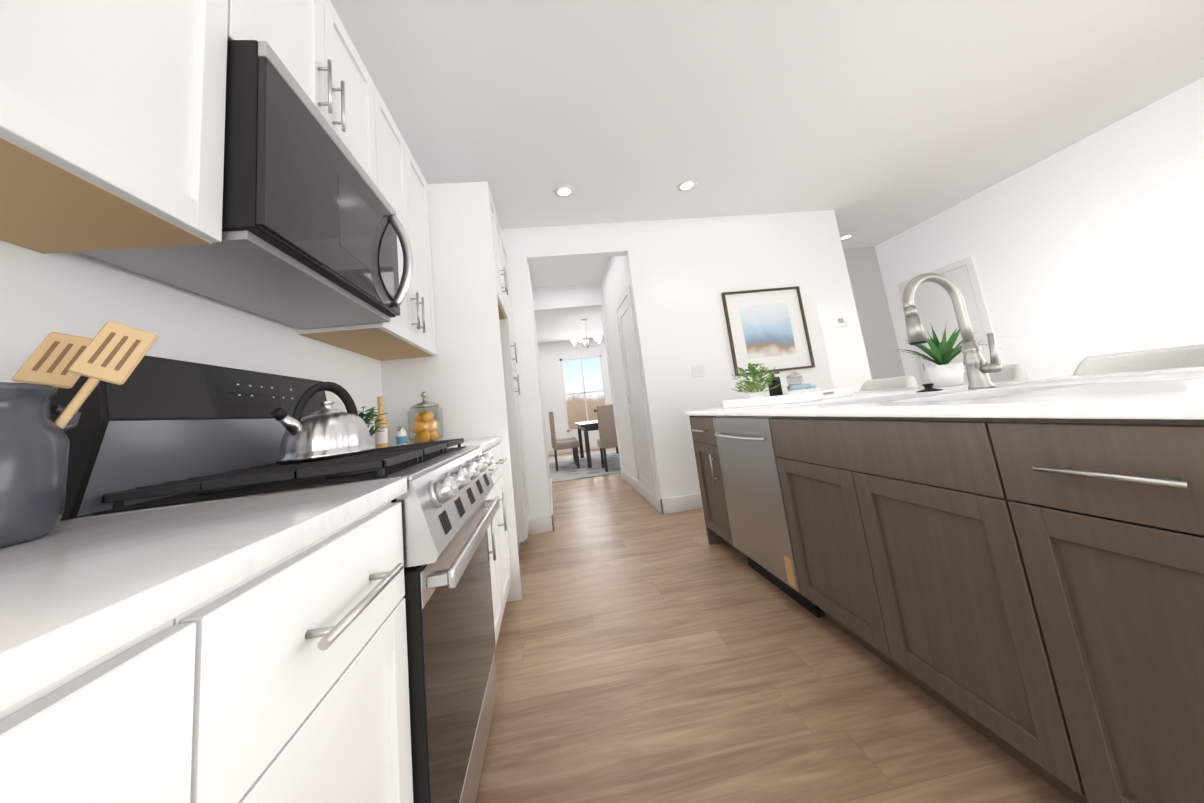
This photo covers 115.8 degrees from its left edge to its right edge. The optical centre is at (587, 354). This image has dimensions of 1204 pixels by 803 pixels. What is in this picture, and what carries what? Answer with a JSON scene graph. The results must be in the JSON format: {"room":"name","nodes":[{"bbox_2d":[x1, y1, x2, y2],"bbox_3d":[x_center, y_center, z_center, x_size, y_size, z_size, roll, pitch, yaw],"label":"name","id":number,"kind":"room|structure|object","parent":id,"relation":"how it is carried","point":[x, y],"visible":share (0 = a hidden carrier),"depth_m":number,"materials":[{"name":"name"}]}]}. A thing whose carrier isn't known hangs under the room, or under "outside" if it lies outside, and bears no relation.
{"room":"kitchen","nodes":[
{"label":"kitchen","id":0,"kind":"room"},
{"bbox_2d":[0,240,382,448],"bbox_3d":[-1.069,-0.291,0.057,0.120,2.840,7.050,-6,-8,-7],"label":"wall","id":1,"kind":"structure","parent":0,"point":[43,296],"depth_m":0.95,"materials":[{"name":"white paint"}]},
{"bbox_2d":[0,0,227,252],"bbox_3d":[-0.941,-0.806,0.636,0.363,1.130,0.433,-6,-8,-7],"label":"upper cabinet","id":2,"kind":"object","parent":1,"relation":"attached to","point":[112,124],"visible":0.96,"depth_m":0.64,"materials":[{"name":"white wood"}]},
{"bbox_2d":[227,0,376,185],"bbox_3d":[-1.028,-0.959,1.261,0.363,0.627,0.760,-6,-8,-7],"label":"upper cabinet","id":3,"kind":"object","parent":1,"relation":"attached to","point":[309,42],"visible":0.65,"depth_m":1.25,"materials":[{"name":"white wood"}]},
{"bbox_2d":[78,40,412,328],"bbox_3d":[-0.908,-0.415,1.186,0.478,0.485,0.754,-6,-8,-7],"label":"microwave","id":4,"kind":"object","parent":3,"relation":"attached to","point":[312,228],"visible":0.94,"depth_m":0.97,"materials":[{"name":"black"}]},
{"bbox_2d":[297,84,436,360],"bbox_3d":[-1.075,-0.593,1.972,0.363,1.130,0.757,-6,-8,-7],"label":"upper cabinet","id":5,"kind":"object","parent":1,"relation":"attached to","point":[410,330],"visible":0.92,"depth_m":1.93,"materials":[{"name":"white wood"}]},
{"bbox_2d":[488,186,507,319],"bbox_3d":[-0.981,-0.679,2.738,0.743,0.760,0.654,-6,-8,-7],"label":"upper cabinet","id":6,"kind":"object","parent":1,"relation":"attached to","point":[501,281],"visible":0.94,"depth_m":2.74,"materials":[{"name":"white wood"}]},
{"bbox_2d":[527,263,550,507],"bbox_3d":[-0.627,0.305,4.453,0.120,2.840,1.690,-6,-8,-7],"label":"wall","id":7,"kind":"structure","parent":0,"point":[540,391],"depth_m":4.25,"materials":[{"name":"white paint"}]},
{"bbox_2d":[551,478,553,530],"bbox_3d":[-0.406,1.627,4.257,0.016,0.135,1.946,-6,-8,-7],"label":"baseboard","id":8,"kind":"structure","parent":7,"relation":"attached to","point":[552,513],"depth_m":3.74,"materials":[{"name":"white wood"}]},
{"bbox_2d":[532,283,601,311],"bbox_3d":[-0.326,-0.839,5.586,1.020,0.330,0.120,-6,-8,-7],"label":"lintel","id":9,"kind":"object","parent":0,"point":[555,298],"visible":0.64,"depth_m":5.53,"materials":[{"name":"white paint"}]},
{"bbox_2d":[537,338,611,449],"bbox_3d":[-0.816,1.098,9.686,6.320,2.840,0.120,-6,-8,-7],"label":"wall","id":10,"kind":"structure","parent":0,"point":[551,379],"depth_m":9.71,"materials":[{"name":"white paint"}]},
{"bbox_2d":[548,444,612,455],"bbox_3d":[-0.655,2.417,9.423,6.080,0.135,0.016,-6,-8,-7],"label":"baseboard","id":11,"kind":"structure","parent":10,"relation":"attached to","point":[570,450],"depth_m":9.44,"materials":[{"name":"white"}]},
{"bbox_2d":[560,355,606,431],"bbox_3d":[-0.085,0.987,9.747,1.100,1.870,0.060,-6,-8,-7],"label":"dining room window","id":12,"kind":"structure","parent":10,"relation":"in","point":[602,373],"depth_m":9.76,"materials":[{"name":"white wood"}]},
{"bbox_2d":[599,256,636,479],"bbox_3d":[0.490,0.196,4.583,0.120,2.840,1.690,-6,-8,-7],"label":"wall","id":13,"kind":"structure","parent":0,"point":[614,283],"depth_m":4.85,"materials":[{"name":"white paint"}]},
{"bbox_2d":[615,285,658,510],"bbox_3d":[0.502,0.439,4.068,0.018,2.210,0.790,-6,-8,-7],"label":"door","id":14,"kind":"structure","parent":13,"relation":"attached to","point":[640,435],"depth_m":4.02,"materials":[{"name":"white wood"}]},
{"bbox_2d":[622,470,663,513],"bbox_3d":[0.577,1.530,4.372,0.016,0.135,1.946,-6,-8,-7],"label":"baseboard","id":15,"kind":"structure","parent":13,"relation":"attached to","point":[645,493],"depth_m":4.06,"materials":[{"name":"white wood"}]},
{"bbox_2d":[500,210,871,517],"bbox_3d":[0.740,0.038,3.713,4.235,2.840,0.120,-6,-8,-7],"label":"wall","id":16,"kind":"structure","parent":0,"point":[683,274],"depth_m":3.78,"materials":[{"name":"white paint"}]},
{"bbox_2d":[528,515,553,534],"bbox_3d":[-0.423,1.487,3.296,0.246,0.135,0.016,-6,-8,-7],"label":"baseboard","id":17,"kind":"structure","parent":16,"relation":"attached to","point":[540,524],"depth_m":3.29,"materials":[{"name":"white"}]},
{"bbox_2d":[524,222,627,262],"bbox_3d":[-0.123,-1.134,3.812,1.010,0.310,0.120,-6,-8,-7],"label":"lintel","id":18,"kind":"object","parent":16,"relation":"attached to","point":[565,242],"visible":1,"depth_m":3.76,"materials":[{"name":"white paint"}]},
{"bbox_2d":[660,493,702,513],"bbox_3d":[1.829,1.266,3.558,2.356,0.135,0.016,-6,-8,-7],"label":"baseboard","id":19,"kind":"structure","parent":16,"relation":"attached to","point":[682,503],"depth_m":3.44,"materials":[{"name":"white wood"}]},
{"bbox_2d":[692,364,705,376],"bbox_3d":[1.079,0.154,3.661,0.130,0.120,0.010,-6,-8,-7],"label":"switch plate","id":20,"kind":"object","parent":16,"relation":"attached to","point":[698,370],"visible":1,"depth_m":3.66,"materials":[{"name":"white plastic"}]},
{"bbox_2d":[721,286,814,375],"bbox_3d":[1.809,-0.244,3.788,0.830,0.845,0.030,-6,-8,-7],"label":"framed artwork","id":21,"kind":"object","parent":16,"relation":"attached to","point":[766,328],"visible":0.98,"depth_m":3.79,"materials":[{"name":"brown"}]},
{"bbox_2d":[833,316,846,327],"bbox_3d":[2.598,-0.334,3.885,0.120,0.110,0.025,-6,-8,-7],"label":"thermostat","id":22,"kind":"object","parent":16,"relation":"attached to","point":[839,322],"visible":0.96,"depth_m":3.87,"materials":[{"name":"white plastic"}]},
{"bbox_2d":[330,0,1203,343],"bbox_3d":[0.450,-1.435,3.633,7.920,0.100,13.420,-6,-8,-7],"label":"ceiling","id":23,"kind":"structure","parent":0,"point":[872,122],"depth_m":2.43,"materials":[{"name":"white paint"}]},
{"bbox_2d":[554,185,574,197],"bbox_3d":[-0.199,-1.373,3.181,0.176,0.006,0.176,-6,-8,-7],"label":"recessed light","id":24,"kind":"object","parent":23,"relation":"in","point":[563,191],"visible":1,"depth_m":3.17,"materials":[{"name":"white"}]},
{"bbox_2d":[570,319,601,347],"bbox_3d":[-0.037,-0.414,7.730,0.664,0.610,0.637,-6,-8,-7],"label":"chandelier","id":25,"kind":"object","parent":23,"relation":"hanging from","point":[596,337],"visible":1,"depth_m":7.68,"materials":[{"name":"silver metal"}]},
{"bbox_2d":[677,179,696,191],"bbox_3d":[0.869,-1.478,3.305,0.176,0.006,0.176,-6,-8,-7],"label":"recessed light","id":26,"kind":"object","parent":23,"relation":"in","point":[687,185],"visible":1,"depth_m":3.30,"materials":[{"name":"white"}]},
{"bbox_2d":[840,234,853,239],"bbox_3d":[3.366,-1.529,4.919,0.176,0.006,0.176,-6,-8,-7],"label":"recessed light","id":27,"kind":"object","parent":23,"relation":"in","point":[847,236],"visible":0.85,"depth_m":4.91,"materials":[{"name":"white"}]},
{"bbox_2d":[476,447,1073,802],"bbox_3d":[0.784,1.454,3.207,7.920,0.100,13.420,-6,-8,-7],"label":"floor","id":28,"kind":"structure","parent":0,"point":[646,651],"depth_m":1.29,"materials":[{"name":"brown wood"}]},
{"bbox_2d":[0,620,195,802],"bbox_3d":[-0.532,0.599,-0.233,0.696,0.884,0.913,-6,-8,-7],"label":"base cabinet","id":29,"kind":"object","parent":28,"relation":"on","point":[116,726],"visible":0.79,"depth_m":0.25,"materials":[{"name":"white wood"}]},
{"bbox_2d":[0,477,406,712],"bbox_3d":[-0.620,0.184,0.045,0.668,0.030,1.348,-6,-8,-7],"label":"countertop","id":30,"kind":"structure","parent":29,"relation":"on","point":[77,595],"depth_m":0.34,"materials":[{"name":"stone"}]},
{"bbox_2d":[0,321,157,547],"bbox_3d":[-0.820,0.100,0.528,0.227,0.320,0.220,-6,-8,-7],"label":"utensil crock","id":31,"kind":"object","parent":30,"relation":"on","point":[34,449],"visible":1,"depth_m":0.54,"materials":[{"name":"grey ceramic"}]},
{"bbox_2d":[50,355,499,802],"bbox_3d":[-0.647,0.624,1.047,0.724,1.232,0.754,-6,-8,-7],"label":"range","id":32,"kind":"object","parent":28,"relation":"on","point":[151,433],"visible":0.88,"depth_m":0.83,"materials":[{"name":"black metal"}]},
{"bbox_2d":[271,382,373,463],"bbox_3d":[-0.775,0.190,1.109,0.237,0.223,0.263,-6,-8,-7],"label":"kettle","id":33,"kind":"object","parent":32,"relation":"on","point":[327,431],"visible":1,"depth_m":1.04,"materials":[{"name":"silver metal"}]},
{"bbox_2d":[173,501,412,802],"bbox_3d":[-0.599,0.705,0.430,0.696,0.884,0.433,-6,-8,-7],"label":"base cabinet","id":34,"kind":"object","parent":28,"relation":"on","point":[301,688],"visible":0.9,"depth_m":0.44,"materials":[{"name":"white wood"}]},
{"bbox_2d":[381,182,521,601],"bbox_3d":[-0.865,0.154,2.271,0.703,2.560,0.022,-6,-8,-7],"label":"panel","id":35,"kind":"object","parent":28,"relation":"on","point":[458,378],"visible":0.46,"depth_m":2.30,"materials":[{"name":"white wood"}]},
{"bbox_2d":[482,449,502,647],"bbox_3d":[-0.716,0.887,1.580,0.696,0.884,0.378,-6,-8,-7],"label":"base cabinet","id":36,"kind":"object","parent":28,"relation":"on","point":[495,574],"visible":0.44,"depth_m":1.68,"materials":[{"name":"white wood"}]},
{"bbox_2d":[448,435,502,451],"bbox_3d":[-0.800,0.468,1.831,0.668,0.030,0.757,-6,-8,-7],"label":"countertop","id":37,"kind":"structure","parent":36,"relation":"on","point":[483,443],"depth_m":1.81,"materials":[{"name":"stone"}]},
{"bbox_2d":[407,392,443,443],"bbox_3d":[-0.905,0.354,2.102,0.180,0.295,0.180,-6,-8,-7],"label":"lemon jar","id":38,"kind":"object","parent":37,"relation":"on","point":[425,426],"visible":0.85,"depth_m":2.06,"materials":[{"name":"clear glass"}]},
{"bbox_3d":[-0.912,0.442,1.721,0.260,0.015,0.380,-6,-8,-7],"label":"cutting board","id":39,"kind":"object","parent":37,"relation":"on","visible":0},
{"bbox_2d":[358,407,387,439],"bbox_3d":[-0.973,0.325,1.614,0.216,0.196,0.219,-6,-8,-7],"label":"potted plant","id":40,"kind":"object","parent":39,"relation":"on","point":[367,418],"visible":0.42,"depth_m":1.61,"materials":[{"name":"green plant"}]},
{"bbox_2d":[375,396,387,447],"bbox_3d":[-0.958,0.318,1.746,0.051,0.245,0.051,-6,-8,-7],"label":"oil bottle","id":41,"kind":"object","parent":39,"relation":"on","point":[381,438],"visible":0.67,"depth_m":1.73,"materials":[{"name":"brown glass"}]},
{"bbox_2d":[396,426,406,445],"bbox_3d":[-0.910,0.401,1.840,0.045,0.098,0.045,-6,-8,-7],"label":"spice jar","id":42,"kind":"object","parent":39,"relation":"on","point":[401,438],"visible":0.79,"depth_m":1.82,"materials":[{"name":"white"}]},
{"bbox_2d":[487,443,510,613],"bbox_3d":[-0.753,0.947,1.953,0.696,0.884,0.377,-6,-8,-7],"label":"base cabinet","id":43,"kind":"object","parent":28,"relation":"on","point":[502,535],"visible":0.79,"depth_m":1.99,"materials":[{"name":"white wood"}]},
{"bbox_2d":[499,234,529,552],"bbox_3d":[-0.936,0.296,3.180,0.743,2.560,0.507,-6,-8,-7],"label":"pantry cabinet","id":44,"kind":"object","parent":28,"relation":"on","point":[515,432],"visible":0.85,"depth_m":2.98,"materials":[{"name":"white wood"}]},
{"bbox_2d":[548,450,620,482],"bbox_3d":[0.358,2.046,7.278,2.500,0.012,3.150,-6,-8,-7],"label":"dining rug","id":45,"kind":"object","parent":28,"relation":"on","point":[568,469],"visible":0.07,"depth_m":6.65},
{"bbox_2d":[549,411,579,470],"bbox_3d":[-0.426,1.545,6.896,0.480,1.040,0.460,-6,-8,-7],"label":"dining chair","id":46,"kind":"object","parent":45,"relation":"on","point":[565,444],"visible":1,"depth_m":6.67,"materials":[{"name":"beige fabric"}]},
{"bbox_2d":[556,437,575,462],"bbox_3d":[-0.500,1.662,7.634,0.480,1.040,0.460,-6,-8,-7],"label":"dining chair","id":47,"kind":"object","parent":45,"relation":"on","point":[567,438],"visible":0.17,"depth_m":7.43,"materials":[{"name":"beige fabric"}]},
{"bbox_2d":[574,420,617,467],"bbox_3d":[0.302,1.682,7.406,0.950,0.752,1.700,-6,-8,-7],"label":"dining table","id":48,"kind":"object","parent":45,"relation":"on","point":[586,426],"visible":0.44,"depth_m":6.64,"materials":[{"name":"grey wood"}]},
{"bbox_2d":[596,404,617,471],"bbox_3d":[0.399,1.355,6.257,0.460,1.040,0.480,-6,-8,-7],"label":"dining chair","id":49,"kind":"object","parent":45,"relation":"on","point":[606,427],"visible":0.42,"depth_m":6.04,"materials":[{"name":"beige fabric"}]},
{"bbox_2d":[689,416,722,544],"bbox_3d":[1.378,0.535,0.832,0.815,0.884,3.847,-6,-8,-7],"label":"panel","id":50,"kind":"object","parent":28,"relation":"on","point":[713,537],"visible":0.16,"depth_m":2.61,"materials":[{"name":"brown wood"}]},
{"bbox_2d":[691,416,747,560],"bbox_3d":[1.178,0.806,2.514,0.835,0.884,0.373,-6,-8,-7],"label":"base cabinet","id":51,"kind":"object","parent":28,"relation":"on","point":[712,488],"visible":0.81,"depth_m":2.47,"materials":[{"name":"brown wood"}]},
{"bbox_2d":[713,416,820,617],"bbox_3d":[1.191,0.737,2.024,0.809,0.875,0.606,-6,-8,-7],"label":"dishwasher","id":52,"kind":"object","parent":28,"relation":"on","point":[759,526],"visible":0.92,"depth_m":1.91,"materials":[{"name":"silver metal"}]},
{"bbox_2d":[859,375,917,391],"bbox_3d":[2.199,0.668,2.722,0.442,0.987,0.460,-6,-8,-7],"label":"stool","id":53,"kind":"object","parent":28,"relation":"on","point":[901,382],"visible":0.17,"depth_m":2.87,"materials":[{"name":"white fabric"}]},
{"bbox_2d":[769,416,1090,802],"bbox_3d":[1.321,0.610,1.296,0.795,0.884,0.883,-6,-8,-7],"label":"base cabinet","id":54,"kind":"object","parent":28,"relation":"on","point":[909,562],"visible":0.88,"depth_m":1.05,"materials":[{"name":"brown wood"}]},
{"bbox_2d":[684,366,1203,419],"bbox_3d":[1.478,0.069,0.905,1.190,0.030,3.885,-6,-8,-7],"label":"countertop","id":55,"kind":"structure","parent":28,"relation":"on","point":[1170,394],"depth_m":0.96,"materials":[{"name":"stone"}]},
{"bbox_2d":[723,387,852,407],"bbox_3d":[1.198,0.266,2.298,0.478,0.048,0.529,-2,-9,-28],"label":"tray","id":56,"kind":"object","parent":55,"relation":"on","point":[785,398],"visible":0.92,"depth_m":2.10,"materials":[{"name":"white ceramic"}]},
{"bbox_2d":[731,363,779,397],"bbox_3d":[1.039,0.178,2.350,0.287,0.251,0.290,-6,-8,-7],"label":"potted plant","id":57,"kind":"object","parent":56,"relation":"on","point":[749,386],"visible":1,"depth_m":2.31,"materials":[{"name":"green plant"}]},
{"bbox_2d":[768,372,782,395],"bbox_3d":[1.216,0.206,2.435,0.055,0.180,0.080,-2,-9,-28],"label":"soap bottle","id":58,"kind":"object","parent":56,"relation":"on","point":[777,391],"visible":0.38,"depth_m":2.42,"materials":[{"name":"black plastic"}]},
{"bbox_2d":[786,370,802,393],"bbox_3d":[1.325,0.187,2.405,0.103,0.185,0.103,-6,-8,-7],"label":"glass canister","id":59,"kind":"object","parent":56,"relation":"on","point":[794,374],"visible":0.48,"depth_m":2.40,"materials":[{"name":"clear glass"}]},
{"bbox_2d":[788,383,820,393],"bbox_3d":[1.268,0.215,2.208,0.160,0.085,0.100,-2,-9,-28],"label":"book","id":60,"kind":"object","parent":56,"relation":"on","point":[801,388],"visible":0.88,"depth_m":2.17,"materials":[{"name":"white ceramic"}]},
{"bbox_2d":[916,383,943,392],"bbox_3d":[1.485,0.143,1.644,0.092,0.034,0.092,-6,-8,-7],"label":"stopper","id":61,"kind":"object","parent":55,"relation":"on","point":[928,387],"visible":1,"depth_m":1.63,"materials":[{"name":"black"}]},
{"bbox_2d":[884,322,1018,386],"bbox_3d":[1.865,-0.019,2.017,0.679,0.375,0.611,-6,-8,-7],"label":"spiky plant","id":62,"kind":"object","parent":55,"relation":"on","point":[943,353],"visible":0.94,"depth_m":1.94,"materials":[{"name":"green plant"}]},
{"bbox_2d":[902,273,1001,389],"bbox_3d":[1.357,-0.093,1.422,0.279,0.464,0.118,-6,-8,-7],"label":"faucet","id":63,"kind":"object","parent":55,"relation":"on","point":[978,369],"visible":1,"depth_m":1.43,"materials":[{"name":"silver metal"}]},
{"bbox_2d":[963,364,1028,383],"bbox_3d":[2.260,0.571,2.112,0.442,0.987,0.460,-6,-8,-7],"label":"stool","id":64,"kind":"object","parent":28,"relation":"on","point":[1012,372],"visible":0.06,"depth_m":2.12,"materials":[{"name":"white fabric"}]},
{"bbox_2d":[987,418,1203,802],"bbox_3d":[1.364,0.513,0.672,0.835,0.884,0.378,-6,-8,-7],"label":"base cabinet","id":65,"kind":"object","parent":28,"relation":"on","point":[1108,517],"visible":0.98,"depth_m":0.70,"materials":[{"name":"brown wood"}]},
{"bbox_2d":[1072,344,1203,375],"bbox_3d":[2.322,0.475,1.503,0.442,0.987,0.460,-6,-8,-7],"label":"stool","id":66,"kind":"object","parent":28,"relation":"on","point":[1187,356],"visible":0.1,"depth_m":1.64,"materials":[{"name":"white fabric"}]},
{"bbox_2d":[843,247,904,379],"bbox_3d":[2.398,0.043,5.049,3.790,2.840,0.120,-6,-8,-7],"label":"wall","id":67,"kind":"structure","parent":0,"point":[872,308],"depth_m":5.25,"materials":[{"name":"white paint"}]},
{"bbox_2d":[875,77,1203,386],"bbox_3d":[4.731,-0.778,1.305,0.120,2.840,8.200,-6,-8,-7],"label":"wall","id":68,"kind":"structure","parent":0,"point":[1090,245],"depth_m":3.33,"materials":[{"name":"white paint"}]},
{"bbox_2d":[897,256,1002,386],"bbox_3d":[4.336,0.059,4.500,0.084,2.210,0.920,-6,-8,-7],"label":"door","id":69,"kind":"structure","parent":68,"relation":"attached to","point":[933,303],"depth_m":4.48,"materials":[{"name":"white"}]},
{"label":"outside","id":70,"kind":"structure","parent":0,"visible":0},
{"bbox_2d":[562,357,604,429],"bbox_3d":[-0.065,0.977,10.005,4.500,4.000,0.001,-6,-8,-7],"label":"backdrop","id":71,"kind":"structure","parent":70,"point":[573,383],"depth_m":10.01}
]}

